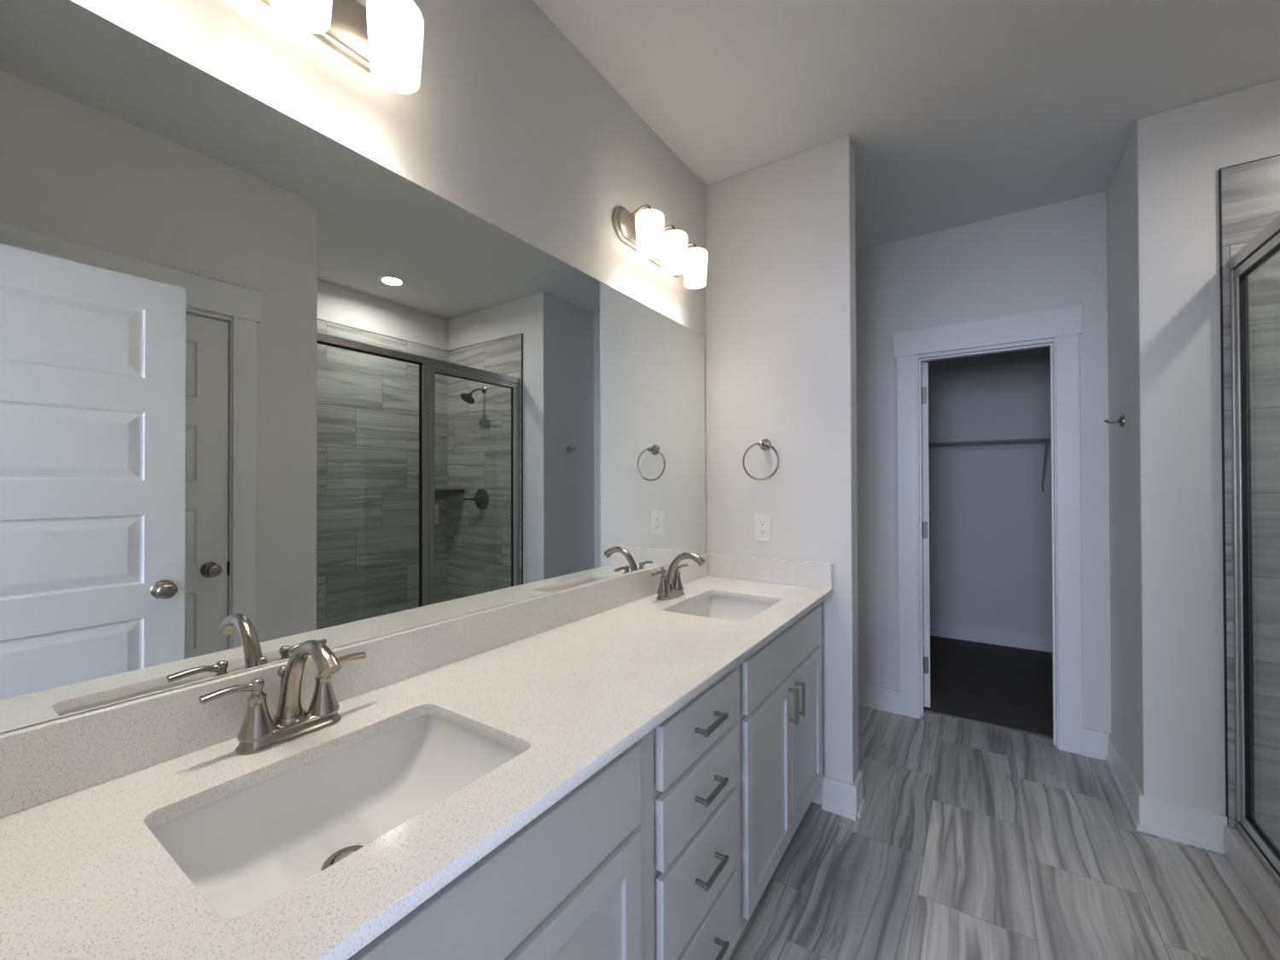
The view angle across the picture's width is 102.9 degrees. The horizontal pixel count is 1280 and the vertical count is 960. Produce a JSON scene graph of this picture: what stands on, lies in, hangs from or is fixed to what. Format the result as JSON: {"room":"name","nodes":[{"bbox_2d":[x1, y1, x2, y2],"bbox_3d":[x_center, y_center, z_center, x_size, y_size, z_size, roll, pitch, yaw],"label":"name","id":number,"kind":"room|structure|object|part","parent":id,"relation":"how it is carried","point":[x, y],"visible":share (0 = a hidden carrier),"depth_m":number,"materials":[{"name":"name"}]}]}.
{"room":"bathroom","nodes":[
{"label":"bathroom","id":0,"kind":"room"},
{"bbox_2d":[0,0,706,733],"bbox_3d":[-0.090,-0.025,1.916,0.120,2.743,3.517,0,-1,34],"label":"wall","id":1,"kind":"structure","parent":0,"point":[507,121],"depth_m":1.36,"materials":[{"name":"paint"}]},
{"bbox_2d":[261,0,424,94],"bbox_3d":[-0.609,-0.900,0.894,0.162,0.187,0.490,0,-1,34],"label":"vanity light","id":2,"kind":"object","parent":1,"relation":"attached to","point":[383,37],"visible":1,"depth_m":1.00,"materials":[{"name":"white glass"}]},
{"bbox_3d":[-0.585,-0.874,0.878,0.104,0.134,0.104,0,-1,34],"label":"lamp shade","id":3,"kind":"part","parent":2,"relation":"part of","materials":[{"name":"white glass"}]},
{"bbox_3d":[-0.489,-0.873,1.021,0.104,0.134,0.104,0,-1,34],"label":"lamp shade","id":4,"kind":"part","parent":2,"relation":"part of","materials":[{"name":"white glass"}]},
{"bbox_2d":[0,0,704,733],"bbox_3d":[-0.321,-0.172,1.458,0.006,1.017,2.237,0,-1,34],"label":"vanity mirror","id":5,"kind":"object","parent":1,"relation":"attached to","point":[267,389],"visible":1,"depth_m":0.92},
{"bbox_2d":[0,552,709,817],"bbox_3d":[-0.310,0.390,1.454,0.020,0.103,2.272,0,-1,34],"label":"backsplash","id":6,"kind":"structure","parent":1,"relation":"attached to","point":[41,763],"depth_m":0.86,"materials":[{"name":"stone"}]},
{"bbox_2d":[612,204,707,289],"bbox_3d":[0.106,-0.894,1.966,0.162,0.187,0.490,0,-1,34],"label":"vanity light","id":7,"kind":"object","parent":1,"relation":"attached to","point":[643,232],"visible":1,"depth_m":1.90,"materials":[{"name":"white glass"}]},
{"bbox_3d":[-0.002,-0.961,1.831,0.097,0.038,0.010,0,-1,34],"label":"arm","id":8,"kind":"part","parent":7,"relation":"part of","materials":[{"name":"silver metal"}]},
{"bbox_3d":[0.035,-0.869,1.806,0.104,0.134,0.104,0,-1,34],"label":"lamp shade","id":9,"kind":"part","parent":7,"relation":"part of","materials":[{"name":"white glass"}]},
{"bbox_3d":[0.094,-0.961,1.974,0.097,0.038,0.010,0,-1,34],"label":"arm","id":10,"kind":"part","parent":7,"relation":"part of","materials":[{"name":"silver metal"}]},
{"bbox_3d":[0.131,-0.868,1.950,0.104,0.134,0.104,0,-1,34],"label":"lamp shade","id":11,"kind":"part","parent":7,"relation":"part of","materials":[{"name":"white glass"}]},
{"bbox_3d":[0.190,-0.960,2.118,0.097,0.038,0.010,0,-1,34],"label":"arm","id":12,"kind":"part","parent":7,"relation":"part of","materials":[{"name":"silver metal"}]},
{"bbox_3d":[0.226,-0.867,2.093,0.104,0.134,0.104,0,-1,34],"label":"lamp shade","id":13,"kind":"part","parent":7,"relation":"part of","materials":[{"name":"white glass"}]},
{"bbox_2d":[704,134,858,805],"bbox_3d":[0.612,-0.024,2.277,0.647,2.743,0.115,0,-1,34],"label":"wall","id":14,"kind":"structure","parent":0,"point":[781,369],"depth_m":2.18,"materials":[{"name":"paint"}]},
{"bbox_2d":[742,438,779,480],"bbox_3d":[0.532,-0.090,2.224,0.165,0.184,0.062,0,-1,34],"label":"towel ring","id":15,"kind":"object","parent":14,"relation":"attached to","point":[765,445],"visible":1,"depth_m":2.22,"materials":[{"name":"silver metal"}]},
{"bbox_2d":[755,514,771,541],"bbox_3d":[0.541,0.211,2.249,0.072,0.117,0.009,0,-1,34],"label":"wall outlet","id":16,"kind":"object","parent":14,"relation":"attached to","point":[763,522],"visible":1,"depth_m":2.25,"materials":[{"name":"white plastic"}]},
{"bbox_2d":[758,520,766,535],"bbox_3d":[0.540,0.211,2.247,0.034,0.067,0.003,0,-1,34],"label":"receptacle","id":17,"kind":"object","parent":16,"relation":"attached to","point":[762,524],"depth_m":2.25,"materials":[{"name":"white plastic"}]},
{"bbox_2d":[821,770,865,820],"bbox_3d":[0.839,1.281,2.103,0.142,0.130,0.140,0,-1,34],"label":"baseboard","id":18,"kind":"structure","parent":14,"relation":"attached to","point":[841,798],"depth_m":2.06,"materials":[{"name":"white paint"}]},
{"bbox_2d":[532,0,1279,250],"bbox_3d":[1.410,-1.449,2.076,3.415,0.100,5.435,0,-1,34],"label":"ceiling","id":19,"kind":"structure","parent":0,"point":[953,113],"depth_m":1.78,"materials":[{"name":"paint"}]},
{"bbox_2d":[855,191,1111,733],"bbox_3d":[1.612,-0.022,2.962,2.750,2.743,0.115,0,-1,34],"label":"wall","id":20,"kind":"structure","parent":0,"point":[1052,256],"depth_m":2.75,"materials":[{"name":"paint"}]},
{"bbox_2d":[858,682,899,714],"bbox_3d":[1.214,1.287,3.135,0.680,0.130,0.025,0,-1,34],"label":"baseboard","id":21,"kind":"structure","parent":20,"relation":"attached to","point":[871,696],"depth_m":3.00,"materials":[{"name":"white paint"}]},
{"bbox_2d":[921,361,930,707],"bbox_3d":[1.781,0.319,3.270,0.043,2.025,0.612,0,0,21],"label":"door","id":22,"kind":"structure","parent":20,"relation":"in","point":[924,364],"depth_m":2.99,"materials":[{"name":"white paint"}]},
{"bbox_2d":[893,304,1082,755],"bbox_3d":[1.861,0.246,2.781,0.836,2.203,0.141,0,-1,34],"label":"door frame","id":23,"kind":"structure","parent":20,"relation":"attached to","point":[1060,329],"depth_m":2.62,"materials":[{"name":"white paint"}]},
{"bbox_3d":[1.538,0.319,2.928,0.100,2.062,0.019,0,-1,34],"label":"casing","id":24,"kind":"part","parent":23,"relation":"part of","materials":[{"name":"white paint"}]},
{"bbox_3d":[1.826,-0.785,2.740,0.836,0.141,0.024,0,-1,34],"label":"head casing","id":25,"kind":"part","parent":23,"relation":"part of","materials":[{"name":"white paint"}]},
{"bbox_3d":[2.129,0.314,2.534,0.092,2.062,0.019,0,-1,34],"label":"casing","id":26,"kind":"part","parent":23,"relation":"part of","materials":[{"name":"white paint"}]},
{"bbox_2d":[1082,727,1111,760],"bbox_3d":[2.212,1.280,2.469,0.106,0.130,0.025,0,-1,34],"label":"baseboard","id":27,"kind":"structure","parent":20,"relation":"attached to","point":[1095,742],"depth_m":2.47,"materials":[{"name":"white paint"}]},
{"bbox_2d":[926,346,1052,636],"bbox_3d":[2.722,-0.014,4.399,3.000,2.743,0.100,0,-1,34],"label":"wall","id":28,"kind":"structure","parent":0,"point":[990,514],"depth_m":4.22,"materials":[{"name":"paint"}]},
{"bbox_2d":[928,437,1050,492],"bbox_3d":[2.498,-0.103,4.291,2.530,0.403,0.331,0,-1,34],"label":"wire shelf","id":29,"kind":"object","parent":28,"relation":"attached to","point":[1028,441],"visible":0.3,"depth_m":4.01,"materials":[{"name":"white metal"}]},
{"bbox_3d":[2.496,-0.283,4.289,2.530,0.042,0.322,0,-1,34],"label":"rail","id":30,"kind":"part","parent":29,"relation":"part of","materials":[{"name":"metal"}]},
{"bbox_2d":[930,620,1052,652],"bbox_3d":[2.586,1.293,4.407,2.550,0.130,0.025,0,-1,34],"label":"baseboard","id":31,"kind":"structure","parent":28,"relation":"attached to","point":[1015,639],"depth_m":4.20,"materials":[{"name":"white paint"}]},
{"bbox_2d":[727,635,1279,959],"bbox_3d":[1.417,1.390,2.055,3.415,0.108,5.435,0,-1,34],"label":"floor","id":32,"kind":"structure","parent":0,"point":[969,840],"depth_m":1.79,"materials":[{"name":"tile"}]},
{"bbox_2d":[347,739,641,959],"bbox_3d":[-0.451,0.899,0.732,0.578,0.879,0.918,0,-1,34],"label":"base cabinet","id":33,"kind":"object","parent":32,"relation":"on","point":[567,885],"visible":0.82,"depth_m":0.76,"materials":[{"name":"grey paint"}]},
{"bbox_2d":[0,552,832,959],"bbox_3d":[-0.080,0.400,1.300,0.573,0.126,2.272,0,-1,34],"label":"countertop","id":34,"kind":"structure","parent":33,"relation":"on","point":[570,679],"depth_m":0.77,"materials":[{"name":"stone"}]},
{"bbox_2d":[198,640,366,754],"bbox_3d":[-0.599,0.351,0.869,0.203,0.174,0.204,0,0,-16],"label":"faucet","id":35,"kind":"object","parent":34,"relation":"on","point":[258,733],"visible":1,"depth_m":0.86,"materials":[{"name":"silver metal"}]},
{"bbox_3d":[-0.652,0.338,0.810,0.019,0.019,0.073,0,-1,34],"label":"lever","id":36,"kind":"part","parent":35,"relation":"part of","materials":[{"name":"silver metal"}]},
{"bbox_3d":[-0.633,0.375,0.904,0.015,0.092,0.015,0,0,0],"label":"lift rod","id":37,"kind":"part","parent":35,"relation":"part of","materials":[{"name":"silver metal"}]},
{"bbox_3d":[-0.603,0.427,0.883,0.056,0.022,0.158,0,-1,34],"label":"plate","id":38,"kind":"part","parent":35,"relation":"part of","materials":[{"name":"silver metal"}]},
{"bbox_3d":[-0.556,0.342,0.853,0.182,0.156,0.054,0,-1,34],"label":"spout","id":39,"kind":"part","parent":35,"relation":"part of","materials":[{"name":"silver metal"}]},
{"bbox_3d":[-0.554,0.339,0.957,0.019,0.019,0.073,0,-1,34],"label":"lever","id":40,"kind":"part","parent":35,"relation":"part of","materials":[{"name":"silver metal"}]},
{"bbox_2d":[150,715,523,919],"bbox_3d":[-0.411,0.522,0.754,0.343,0.124,0.460,0,-1,34],"label":"undermount sink","id":41,"kind":"object","parent":34,"relation":"in","point":[242,850],"visible":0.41,"depth_m":0.83,"materials":[{"name":"white ceramic"}]},
{"bbox_2d":[651,552,705,600],"bbox_3d":[0.132,0.357,1.953,0.204,0.174,0.203,0,0,-6],"label":"faucet","id":42,"kind":"object","parent":34,"relation":"on","point":[671,586],"visible":1,"depth_m":1.92,"materials":[{"name":"silver metal"}]},
{"bbox_3d":[0.068,0.344,1.878,0.019,0.019,0.073,0,-1,34],"label":"lever","id":43,"kind":"part","parent":42,"relation":"part of","materials":[{"name":"silver metal"}]},
{"bbox_3d":[0.117,0.433,1.951,0.056,0.022,0.158,0,-1,34],"label":"plate","id":44,"kind":"part","parent":42,"relation":"part of","materials":[{"name":"silver metal"}]},
{"bbox_3d":[0.166,0.345,2.025,0.019,0.019,0.073,0,-1,34],"label":"lever","id":45,"kind":"part","parent":42,"relation":"part of","materials":[{"name":"silver metal"}]},
{"bbox_3d":[0.164,0.348,1.921,0.182,0.156,0.054,0,-1,34],"label":"spout","id":46,"kind":"part","parent":42,"relation":"part of","materials":[{"name":"silver metal"}]},
{"bbox_2d":[671,595,775,622],"bbox_3d":[0.302,0.528,1.823,0.343,0.124,0.444,0,-1,34],"label":"undermount sink","id":47,"kind":"object","parent":34,"relation":"in","point":[713,607],"visible":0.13,"depth_m":2.00,"materials":[{"name":"white ceramic"}]},
{"bbox_3d":[-0.114,0.923,0.792,0.019,0.535,0.394,0,-1,34],"label":"cabinet door","id":48,"kind":"part","parent":33,"relation":"part of","materials":[{"name":"grey paint"}]},
{"bbox_2d":[640,667,738,959],"bbox_3d":[-0.067,0.903,1.306,0.578,0.879,0.461,0,-1,34],"label":"base cabinet","id":49,"kind":"object","parent":32,"relation":"on","point":[689,824],"visible":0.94,"depth_m":1.12,"materials":[{"name":"grey paint"}]},
{"bbox_3d":[0.142,0.560,1.180,0.019,0.130,0.378,0,-1,34],"label":"drawer","id":50,"kind":"part","parent":49,"relation":"part of","materials":[{"name":"grey paint"}]},
{"bbox_3d":[0.143,0.900,1.177,0.019,0.195,0.378,0,-1,34],"label":"drawer","id":51,"kind":"part","parent":49,"relation":"part of","materials":[{"name":"grey paint"}]},
{"bbox_3d":[0.143,0.714,1.179,0.019,0.141,0.378,0,-1,34],"label":"drawer","id":52,"kind":"part","parent":49,"relation":"part of","materials":[{"name":"grey paint"}]},
{"bbox_3d":[0.144,1.104,1.176,0.019,0.177,0.378,0,-1,34],"label":"drawer","id":53,"kind":"part","parent":49,"relation":"part of","materials":[{"name":"grey paint"}]},
{"bbox_3d":[0.164,0.707,1.163,0.033,0.011,0.114,0,-1,34],"label":"drawer pull","id":54,"kind":"part","parent":49,"relation":"part of","materials":[{"name":"silver metal"}]},
{"bbox_3d":[0.164,0.554,1.165,0.033,0.011,0.114,0,-1,34],"label":"drawer pull","id":55,"kind":"part","parent":49,"relation":"part of","materials":[{"name":"silver metal"}]},
{"bbox_3d":[0.165,0.888,1.162,0.033,0.011,0.114,0,-1,34],"label":"drawer pull","id":56,"kind":"part","parent":49,"relation":"part of","materials":[{"name":"silver metal"}]},
{"bbox_3d":[0.165,1.091,1.161,0.033,0.011,0.114,0,-1,34],"label":"drawer pull","id":57,"kind":"part","parent":49,"relation":"part of","materials":[{"name":"silver metal"}]},
{"bbox_2d":[735,602,822,938],"bbox_3d":[0.308,0.906,1.868,0.578,0.879,0.888,0,-1,34],"label":"base cabinet","id":58,"kind":"object","parent":32,"relation":"on","point":[779,724],"visible":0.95,"depth_m":1.59,"materials":[{"name":"grey paint"}]},
{"bbox_3d":[0.393,0.927,1.551,0.019,0.535,0.388,0,-1,34],"label":"cabinet door","id":59,"kind":"part","parent":58,"relation":"part of","materials":[{"name":"grey paint"}]},
{"bbox_3d":[0.503,0.740,1.671,0.033,0.114,0.011,0,-1,34],"label":"door pull","id":60,"kind":"part","parent":58,"relation":"part of","materials":[{"name":"silver metal"}]},
{"bbox_3d":[0.542,0.741,1.730,0.033,0.114,0.011,0,-1,34],"label":"door pull","id":61,"kind":"part","parent":58,"relation":"part of","materials":[{"name":"silver metal"}]},
{"bbox_3d":[0.610,0.929,1.876,0.019,0.535,0.388,0,-1,34],"label":"cabinet door","id":62,"kind":"part","parent":58,"relation":"part of","materials":[{"name":"grey paint"}]},
{"bbox_2d":[1223,826,1279,936],"bbox_3d":[1.730,1.287,1.196,0.097,0.100,1.479,0,-1,34],"label":"shower curb","id":63,"kind":"object","parent":32,"relation":"on","point":[1265,891],"visible":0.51,"depth_m":1.64,"materials":[{"name":"stone"}]},
{"bbox_2d":[1228,214,1279,887],"bbox_3d":[1.721,0.220,1.215,0.059,2.031,1.468,0,-1,34],"label":"shower enclosure","id":64,"kind":"object","parent":63,"relation":"on","point":[1265,244],"visible":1,"depth_m":1.77,"materials":[{"name":"silver metal"}]},
{"bbox_3d":[1.727,-0.774,1.217,0.038,0.042,1.468,0,-1,34],"label":"header rail","id":65,"kind":"part","parent":64,"relation":"part of","materials":[{"name":"silver metal"}]},
{"bbox_3d":[1.732,1.222,1.202,0.038,0.027,1.468,0,-1,34],"label":"sill rail","id":66,"kind":"part","parent":64,"relation":"part of","materials":[{"name":"silver metal"}]},
{"bbox_2d":[1105,78,1279,814],"bbox_3d":[2.605,-0.032,1.876,1.222,2.743,0.587,0,-1,34],"label":"wall","id":67,"kind":"structure","parent":0,"point":[1164,368],"depth_m":1.93,"materials":[{"name":"paint"}]},
{"bbox_2d":[1104,414,1124,426],"bbox_3d":[2.060,-0.255,2.221,0.063,0.052,0.052,0,-1,34],"label":"robe hook","id":68,"kind":"object","parent":67,"relation":"attached to","point":[1120,421],"visible":1,"depth_m":2.20,"materials":[{"name":"silver metal"}]},
{"bbox_2d":[1105,734,1227,854],"bbox_3d":[2.165,1.277,2.132,0.240,0.130,0.586,0,-1,34],"label":"baseboard","id":69,"kind":"structure","parent":67,"relation":"attached to","point":[1189,825],"depth_m":1.92,"materials":[{"name":"white paint"}]},
{"bbox_2d":[1221,155,1279,849],"bbox_3d":[2.489,0.104,1.594,0.904,2.467,0.010,0,-1,34],"label":"tile","id":70,"kind":"structure","parent":67,"relation":"attached to","point":[1251,190],"depth_m":1.79,"materials":[{"name":"grey tile"}]},
{"bbox_3d":[2.467,-0.041,0.659,0.100,2.743,1.592,0,-1,34],"label":"wall","id":71,"kind":"structure","parent":0,"visible":0},
{"bbox_2d":[1218,154,1279,825],"bbox_3d":[2.079,0.049,0.984,0.908,2.370,1.480,0,-1,34],"label":"trim","id":72,"kind":"structure","parent":71,"relation":"attached to","point":[1219,170],"depth_m":1.84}
]}

